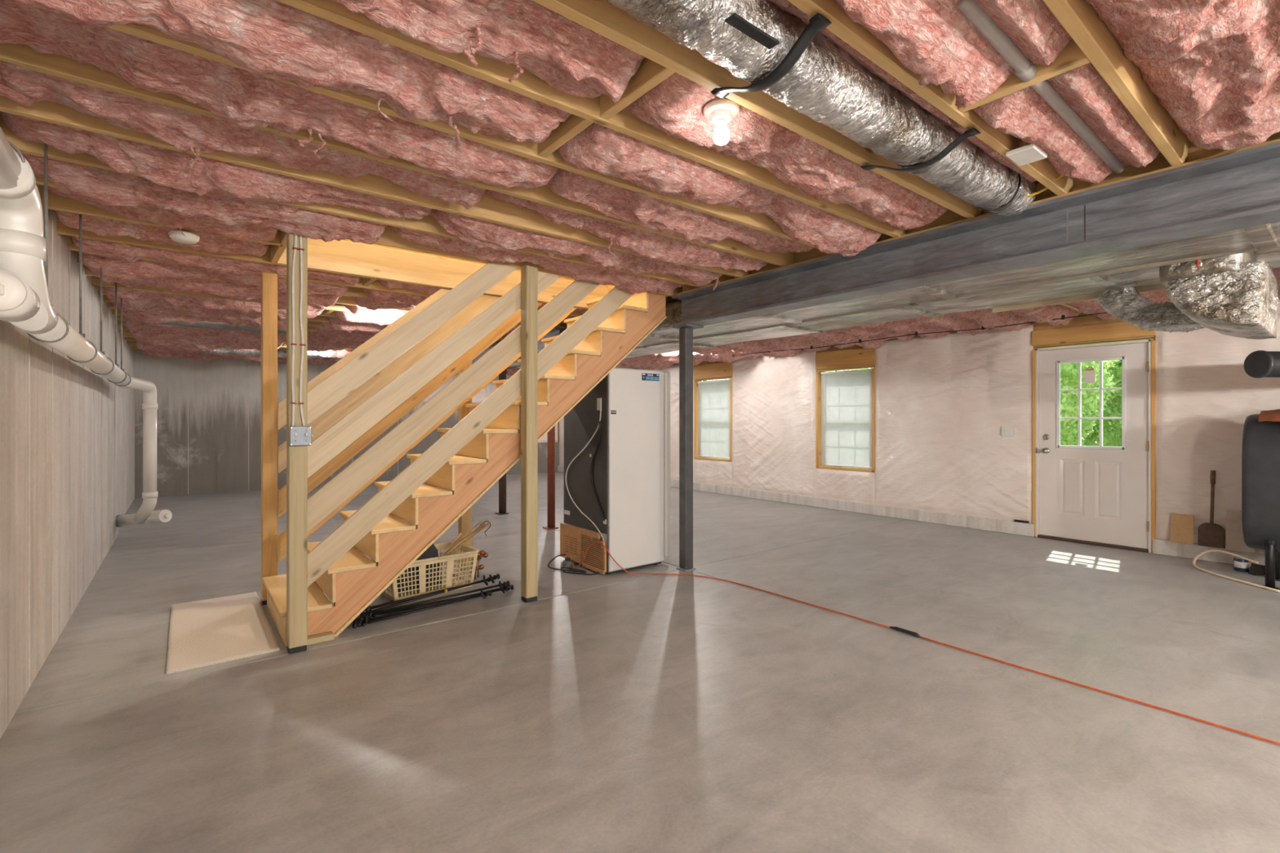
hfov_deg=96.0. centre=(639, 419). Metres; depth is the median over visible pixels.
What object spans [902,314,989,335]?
insulation batt
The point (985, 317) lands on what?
insulation batt
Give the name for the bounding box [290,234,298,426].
cable
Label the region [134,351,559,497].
wall
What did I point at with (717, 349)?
insulation batt
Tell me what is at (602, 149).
insulation batt
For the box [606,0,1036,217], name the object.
duct
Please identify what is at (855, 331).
insulation batt
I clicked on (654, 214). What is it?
insulation batt
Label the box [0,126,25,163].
hanger
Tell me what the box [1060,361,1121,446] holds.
leafy tree
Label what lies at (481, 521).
stick
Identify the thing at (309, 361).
insulation batt
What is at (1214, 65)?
insulation batt
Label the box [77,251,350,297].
insulation batt
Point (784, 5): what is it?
insulation batt
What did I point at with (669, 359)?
insulation batt
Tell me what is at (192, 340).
insulation batt
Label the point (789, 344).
insulation batt
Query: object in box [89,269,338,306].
insulation batt
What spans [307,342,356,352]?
insulation batt
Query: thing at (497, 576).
rod
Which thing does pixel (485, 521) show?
twine
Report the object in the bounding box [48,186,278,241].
insulation batt
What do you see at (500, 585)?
rod
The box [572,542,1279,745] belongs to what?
extension cord
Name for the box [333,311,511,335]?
insulation batt
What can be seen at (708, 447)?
lawn
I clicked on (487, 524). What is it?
stick
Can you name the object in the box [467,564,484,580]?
finial
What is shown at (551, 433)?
steel column
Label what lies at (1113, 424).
leafy tree
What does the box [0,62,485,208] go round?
insulation batt
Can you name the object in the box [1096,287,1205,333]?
crumpled flex
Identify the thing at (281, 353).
duct
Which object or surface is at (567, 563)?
power cord
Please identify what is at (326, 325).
insulation batt
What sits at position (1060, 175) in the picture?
cable
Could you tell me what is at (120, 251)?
insulation batt
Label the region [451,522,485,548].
stick
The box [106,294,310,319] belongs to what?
insulation batt
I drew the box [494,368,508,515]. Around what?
steel column
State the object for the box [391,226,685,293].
insulation batt
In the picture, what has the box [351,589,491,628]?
rod
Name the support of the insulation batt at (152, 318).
attached to the ceiling
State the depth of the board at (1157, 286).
4.43 m
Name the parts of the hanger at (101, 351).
rod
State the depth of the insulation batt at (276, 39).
1.64 m
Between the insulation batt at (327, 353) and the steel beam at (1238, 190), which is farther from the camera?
the insulation batt at (327, 353)
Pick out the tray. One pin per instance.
(432, 552)
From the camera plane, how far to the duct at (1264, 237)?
3.42 m
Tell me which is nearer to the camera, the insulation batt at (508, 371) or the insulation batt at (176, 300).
the insulation batt at (176, 300)
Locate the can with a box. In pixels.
[1231,555,1249,572]
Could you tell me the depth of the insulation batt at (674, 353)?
8.66 m
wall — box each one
[0,184,134,738]
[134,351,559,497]
[557,299,1279,551]
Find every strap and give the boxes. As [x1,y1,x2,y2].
[710,13,831,98]
[860,128,980,171]
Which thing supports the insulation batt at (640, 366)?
attached to the ceiling
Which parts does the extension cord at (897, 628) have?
cord, cord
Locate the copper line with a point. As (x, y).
(1211, 550)
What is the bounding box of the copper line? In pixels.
[1192,549,1279,592]
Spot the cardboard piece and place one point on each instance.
(1181, 525)
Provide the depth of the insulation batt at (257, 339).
7.22 m
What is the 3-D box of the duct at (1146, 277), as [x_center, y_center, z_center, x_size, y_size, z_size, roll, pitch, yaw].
[1.222,-0.994,6.065,1.130,0.152,11.000,0,0,-38]
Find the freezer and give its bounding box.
[560,367,670,574]
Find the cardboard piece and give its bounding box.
[1169,512,1194,545]
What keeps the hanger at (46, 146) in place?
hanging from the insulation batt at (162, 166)
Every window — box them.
[699,381,729,458]
[822,371,871,469]
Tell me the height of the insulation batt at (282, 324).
0.327 m
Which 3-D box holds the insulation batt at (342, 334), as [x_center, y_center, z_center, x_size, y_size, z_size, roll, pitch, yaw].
[-3.049,-1.141,7.433,2.037,0.314,0.364,0,0,-38]
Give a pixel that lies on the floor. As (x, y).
(621, 712)
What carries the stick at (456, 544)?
in the laundry basket
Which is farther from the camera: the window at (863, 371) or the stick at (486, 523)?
the window at (863, 371)
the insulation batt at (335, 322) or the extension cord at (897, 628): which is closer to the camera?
the extension cord at (897, 628)
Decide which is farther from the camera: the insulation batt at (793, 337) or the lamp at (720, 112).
the insulation batt at (793, 337)
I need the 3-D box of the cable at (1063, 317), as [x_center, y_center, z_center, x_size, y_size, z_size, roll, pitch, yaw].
[2.933,-0.975,6.852,0.028,0.063,4.912,0,0,-38]
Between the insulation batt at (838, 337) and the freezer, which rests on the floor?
the freezer
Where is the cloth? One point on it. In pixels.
(1272, 415)
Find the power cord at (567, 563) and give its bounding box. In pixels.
[547,554,599,575]
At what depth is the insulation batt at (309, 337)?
7.52 m
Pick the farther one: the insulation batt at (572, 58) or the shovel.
the shovel
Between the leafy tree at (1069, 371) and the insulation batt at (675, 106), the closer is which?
the insulation batt at (675, 106)
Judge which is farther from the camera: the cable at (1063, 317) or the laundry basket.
the cable at (1063, 317)
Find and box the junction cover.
[1005,143,1047,165]
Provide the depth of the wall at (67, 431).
3.29 m
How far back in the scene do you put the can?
4.82 m
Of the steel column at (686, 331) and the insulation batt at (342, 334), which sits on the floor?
the steel column at (686, 331)
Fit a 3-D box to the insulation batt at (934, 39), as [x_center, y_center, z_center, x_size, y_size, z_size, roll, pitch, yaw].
[0.172,-1.155,1.033,2.661,0.286,0.364,0,0,-38]
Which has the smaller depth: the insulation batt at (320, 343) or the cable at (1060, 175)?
the cable at (1060, 175)
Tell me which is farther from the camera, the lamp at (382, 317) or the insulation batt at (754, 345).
the insulation batt at (754, 345)
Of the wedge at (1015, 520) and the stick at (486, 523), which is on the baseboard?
the wedge at (1015, 520)
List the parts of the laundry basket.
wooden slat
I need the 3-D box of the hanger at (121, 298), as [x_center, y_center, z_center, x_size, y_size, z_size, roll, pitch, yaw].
[-4.531,-0.714,5.037,0.127,0.843,0.044,0,0,-38]
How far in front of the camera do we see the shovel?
5.12 m
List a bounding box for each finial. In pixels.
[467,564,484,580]
[474,550,485,579]
[477,552,488,577]
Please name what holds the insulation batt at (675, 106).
attached to the ceiling
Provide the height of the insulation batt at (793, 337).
0.345 m
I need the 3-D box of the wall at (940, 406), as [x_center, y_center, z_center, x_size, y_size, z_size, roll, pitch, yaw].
[3.046,-0.020,7.922,0.213,2.580,16.650,0,0,-38]
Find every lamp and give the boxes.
[377,309,390,321]
[702,97,739,145]
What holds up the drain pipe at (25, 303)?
hanging from the hanger at (101, 351)
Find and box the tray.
[391,543,441,592]
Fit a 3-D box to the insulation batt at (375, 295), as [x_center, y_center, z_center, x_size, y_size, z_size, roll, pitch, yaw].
[-1.537,-1.151,5.521,2.037,0.294,0.364,0,0,-38]
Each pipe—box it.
[0,127,172,527]
[506,246,1279,368]
[1243,350,1279,377]
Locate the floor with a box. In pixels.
[0,471,1279,852]
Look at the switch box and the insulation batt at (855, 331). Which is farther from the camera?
the insulation batt at (855, 331)
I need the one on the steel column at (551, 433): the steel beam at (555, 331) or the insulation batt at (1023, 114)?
the steel beam at (555, 331)
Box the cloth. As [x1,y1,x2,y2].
[1257,408,1279,422]
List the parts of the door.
knob, panel, glass frame, panel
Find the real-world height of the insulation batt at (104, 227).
0.267 m
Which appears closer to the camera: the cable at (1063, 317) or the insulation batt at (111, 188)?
the insulation batt at (111, 188)
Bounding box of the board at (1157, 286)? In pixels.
[992,283,1165,312]
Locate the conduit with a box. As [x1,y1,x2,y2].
[955,0,1124,173]
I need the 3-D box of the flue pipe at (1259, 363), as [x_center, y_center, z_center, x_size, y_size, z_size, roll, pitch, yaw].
[5.226,-0.397,4.065,1.644,0.201,0.281,0,0,1]
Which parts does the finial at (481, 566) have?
knob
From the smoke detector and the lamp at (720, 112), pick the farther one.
the smoke detector
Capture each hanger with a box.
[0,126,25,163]
[26,143,69,342]
[66,213,97,363]
[89,267,114,374]
[106,282,126,383]
[113,297,131,386]
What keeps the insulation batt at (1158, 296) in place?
attached to the ceiling
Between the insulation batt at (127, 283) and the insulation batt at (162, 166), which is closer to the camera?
the insulation batt at (162, 166)
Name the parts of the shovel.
blade, handle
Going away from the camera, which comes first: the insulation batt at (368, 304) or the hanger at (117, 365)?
the hanger at (117, 365)
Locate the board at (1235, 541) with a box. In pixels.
[1225,511,1255,552]
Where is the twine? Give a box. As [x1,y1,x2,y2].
[479,520,491,536]
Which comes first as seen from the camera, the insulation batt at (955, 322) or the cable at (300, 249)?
the cable at (300, 249)
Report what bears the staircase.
on the floor
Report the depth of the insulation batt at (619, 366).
10.73 m
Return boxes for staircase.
[261,233,666,653]
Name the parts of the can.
lid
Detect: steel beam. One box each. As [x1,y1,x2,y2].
[471,326,566,364]
[673,142,1279,325]
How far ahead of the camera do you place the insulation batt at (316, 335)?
7.23 m
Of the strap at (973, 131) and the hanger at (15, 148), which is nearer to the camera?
the hanger at (15, 148)
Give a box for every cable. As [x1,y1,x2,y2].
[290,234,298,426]
[297,235,306,426]
[732,311,1108,357]
[1027,174,1063,197]
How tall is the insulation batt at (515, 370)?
0.393 m
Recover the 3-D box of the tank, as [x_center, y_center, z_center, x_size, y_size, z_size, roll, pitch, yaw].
[5.258,0.613,3.991,0.600,1.315,1.460,0,0,-38]
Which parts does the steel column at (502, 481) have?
plate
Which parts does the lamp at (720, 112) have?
bulb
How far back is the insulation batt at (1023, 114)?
2.09 m
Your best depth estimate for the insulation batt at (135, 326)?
6.56 m
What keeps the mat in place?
on the floor
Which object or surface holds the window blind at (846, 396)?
attached to the window at (863, 371)
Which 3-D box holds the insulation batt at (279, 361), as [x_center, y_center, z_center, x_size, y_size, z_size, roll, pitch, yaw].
[-5.570,-1.143,10.621,2.037,0.311,0.364,0,0,-38]
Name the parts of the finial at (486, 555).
stem, knob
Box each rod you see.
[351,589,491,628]
[352,584,510,623]
[355,573,500,620]
[358,580,510,619]
[361,575,493,615]
[364,584,513,619]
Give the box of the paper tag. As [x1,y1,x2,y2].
[1084,367,1095,383]
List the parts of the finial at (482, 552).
knob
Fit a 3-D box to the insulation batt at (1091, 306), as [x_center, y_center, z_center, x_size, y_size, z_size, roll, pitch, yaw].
[3.958,-1.127,5.120,1.900,0.342,0.364,0,0,-38]
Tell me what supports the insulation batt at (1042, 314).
attached to the ceiling
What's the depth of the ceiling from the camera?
2.31 m
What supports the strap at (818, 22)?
attached to the ceiling
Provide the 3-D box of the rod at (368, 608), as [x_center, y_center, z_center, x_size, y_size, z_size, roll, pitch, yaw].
[-1.425,1.180,3.915,0.956,0.099,0.047,0,0,-43]
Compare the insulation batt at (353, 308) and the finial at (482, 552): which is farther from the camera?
the insulation batt at (353, 308)
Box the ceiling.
[0,0,1279,351]
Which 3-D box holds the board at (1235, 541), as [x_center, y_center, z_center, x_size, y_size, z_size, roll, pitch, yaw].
[5.194,0.965,4.983,0.090,0.329,0.175,0,0,-38]
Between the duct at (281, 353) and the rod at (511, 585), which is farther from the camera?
the duct at (281, 353)
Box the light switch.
[1001,426,1013,436]
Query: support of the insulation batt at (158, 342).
attached to the ceiling
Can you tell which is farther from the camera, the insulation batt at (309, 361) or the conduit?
the insulation batt at (309, 361)
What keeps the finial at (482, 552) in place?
on the floor
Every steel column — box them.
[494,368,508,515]
[542,425,558,529]
[671,323,703,571]
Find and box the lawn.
[707,447,870,469]
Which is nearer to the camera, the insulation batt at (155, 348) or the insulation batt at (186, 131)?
the insulation batt at (186, 131)
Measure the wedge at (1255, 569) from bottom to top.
0.090 m
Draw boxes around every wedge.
[1013,519,1029,523]
[1248,563,1265,575]
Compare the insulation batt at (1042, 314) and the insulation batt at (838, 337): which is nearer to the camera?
the insulation batt at (1042, 314)
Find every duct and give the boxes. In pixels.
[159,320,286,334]
[201,347,341,360]
[507,222,1279,367]
[518,247,1279,368]
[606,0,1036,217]
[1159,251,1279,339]
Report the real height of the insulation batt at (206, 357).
0.332 m
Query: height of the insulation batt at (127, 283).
0.295 m
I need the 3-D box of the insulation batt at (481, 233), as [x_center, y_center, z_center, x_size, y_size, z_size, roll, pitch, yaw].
[-0.250,-1.131,3.808,2.183,0.334,0.364,0,0,-38]
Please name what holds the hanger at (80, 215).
hanging from the ceiling
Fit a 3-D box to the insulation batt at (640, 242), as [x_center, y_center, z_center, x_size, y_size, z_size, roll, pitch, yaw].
[0.053,-1.122,3.530,2.053,0.353,0.364,0,0,-38]
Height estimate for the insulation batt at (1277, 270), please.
0.352 m
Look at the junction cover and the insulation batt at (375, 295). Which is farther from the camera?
the insulation batt at (375, 295)
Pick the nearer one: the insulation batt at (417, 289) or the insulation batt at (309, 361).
the insulation batt at (417, 289)
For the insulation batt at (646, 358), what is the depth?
9.41 m
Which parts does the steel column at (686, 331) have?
plate, cap plate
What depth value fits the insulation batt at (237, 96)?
1.90 m
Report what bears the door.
in the wall at (940, 406)
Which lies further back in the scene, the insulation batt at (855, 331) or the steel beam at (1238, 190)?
the insulation batt at (855, 331)
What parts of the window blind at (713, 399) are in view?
rail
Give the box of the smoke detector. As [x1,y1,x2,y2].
[168,231,199,244]
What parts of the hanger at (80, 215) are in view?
rod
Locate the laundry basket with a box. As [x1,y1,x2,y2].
[371,532,479,600]
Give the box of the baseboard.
[557,466,1265,567]
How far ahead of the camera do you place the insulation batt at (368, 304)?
5.30 m
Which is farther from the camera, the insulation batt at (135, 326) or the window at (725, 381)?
the window at (725, 381)
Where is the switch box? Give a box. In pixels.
[289,426,312,445]
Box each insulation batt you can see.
[0,0,558,189]
[0,0,571,144]
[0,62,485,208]
[0,111,431,234]
[21,152,386,244]
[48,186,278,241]
[54,209,269,256]
[69,235,360,285]
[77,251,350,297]
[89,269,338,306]
[99,277,326,311]
[102,286,322,319]
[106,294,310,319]
[111,302,309,331]
[119,309,283,331]
[122,315,286,336]
[122,320,286,337]
[128,329,284,350]
[132,333,261,351]
[133,337,258,351]
[135,340,252,351]
[135,343,261,361]
[139,328,286,344]
[140,349,256,361]
[142,349,244,359]
[277,357,335,364]
[278,357,337,364]
[307,330,371,343]
[307,335,364,343]
[307,339,362,347]
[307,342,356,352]
[307,350,351,358]
[315,326,377,338]
[320,321,379,333]
[326,316,505,340]
[328,348,353,351]
[332,0,645,102]
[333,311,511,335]
[343,304,520,331]
[351,297,520,324]
[363,288,572,323]
[376,279,588,314]
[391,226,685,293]
[428,208,722,289]
[484,189,768,271]
[506,368,515,375]
[510,367,520,373]
[546,168,814,253]
[556,122,882,257]
[615,364,656,369]
[616,363,673,369]
[618,358,678,366]
[626,72,947,230]
[628,355,702,365]
[644,354,717,363]
[653,351,734,363]
[693,345,774,358]
[693,350,759,360]
[719,340,800,356]
[750,337,831,351]
[769,0,1036,182]
[773,335,855,348]
[795,329,888,348]
[831,326,915,341]
[835,0,1071,107]
[857,320,952,337]
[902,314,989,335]
[946,308,1031,331]
[972,62,1159,183]
[991,303,1080,325]
[1065,298,1116,320]
[1084,0,1279,150]
[1139,289,1172,303]
[1271,267,1279,299]
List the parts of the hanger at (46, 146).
rod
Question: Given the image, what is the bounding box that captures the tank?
[1241,413,1279,590]
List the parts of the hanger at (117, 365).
rod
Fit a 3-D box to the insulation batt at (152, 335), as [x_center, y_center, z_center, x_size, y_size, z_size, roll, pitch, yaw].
[-5.584,-1.122,7.502,1.655,0.353,0.364,0,0,-38]
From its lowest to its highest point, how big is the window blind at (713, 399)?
1.351 m
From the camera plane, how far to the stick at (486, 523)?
4.56 m
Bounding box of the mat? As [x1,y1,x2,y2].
[166,591,279,674]
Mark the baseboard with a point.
(1162, 547)
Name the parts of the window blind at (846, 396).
rail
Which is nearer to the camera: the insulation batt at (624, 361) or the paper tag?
the paper tag
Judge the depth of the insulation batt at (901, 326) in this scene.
6.40 m
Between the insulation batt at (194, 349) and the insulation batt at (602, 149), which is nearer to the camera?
the insulation batt at (602, 149)
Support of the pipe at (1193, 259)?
attached to the duct at (1264, 237)
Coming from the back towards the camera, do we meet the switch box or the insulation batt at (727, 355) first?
the insulation batt at (727, 355)
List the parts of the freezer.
panel, door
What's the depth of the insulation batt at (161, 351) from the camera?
8.82 m
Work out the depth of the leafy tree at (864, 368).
12.67 m
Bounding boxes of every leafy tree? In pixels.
[824,368,871,459]
[1043,342,1119,445]
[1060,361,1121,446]
[1089,338,1153,446]
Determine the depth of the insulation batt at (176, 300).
5.10 m
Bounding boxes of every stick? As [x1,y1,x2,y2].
[439,522,490,564]
[443,524,484,555]
[444,520,481,554]
[446,523,487,555]
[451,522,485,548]
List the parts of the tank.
leg, leg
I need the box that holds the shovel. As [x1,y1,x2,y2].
[1198,470,1224,548]
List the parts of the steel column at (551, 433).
plate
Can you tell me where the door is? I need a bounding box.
[1035,339,1152,552]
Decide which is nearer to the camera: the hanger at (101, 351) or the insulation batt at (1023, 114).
the insulation batt at (1023, 114)
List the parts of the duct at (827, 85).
tape strip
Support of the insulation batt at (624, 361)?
attached to the ceiling
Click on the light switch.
(1006, 431)
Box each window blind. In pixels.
[697,379,729,458]
[821,368,871,468]
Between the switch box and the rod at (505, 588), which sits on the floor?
the rod at (505, 588)
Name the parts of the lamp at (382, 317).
bulb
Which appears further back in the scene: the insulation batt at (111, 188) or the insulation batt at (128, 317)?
the insulation batt at (128, 317)
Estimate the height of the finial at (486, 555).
0.193 m
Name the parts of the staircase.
post, post, post, post, rail, rail, rail, rail, rail, rail, rail, post, rail, post, post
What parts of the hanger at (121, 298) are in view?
rod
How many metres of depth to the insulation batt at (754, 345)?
8.03 m

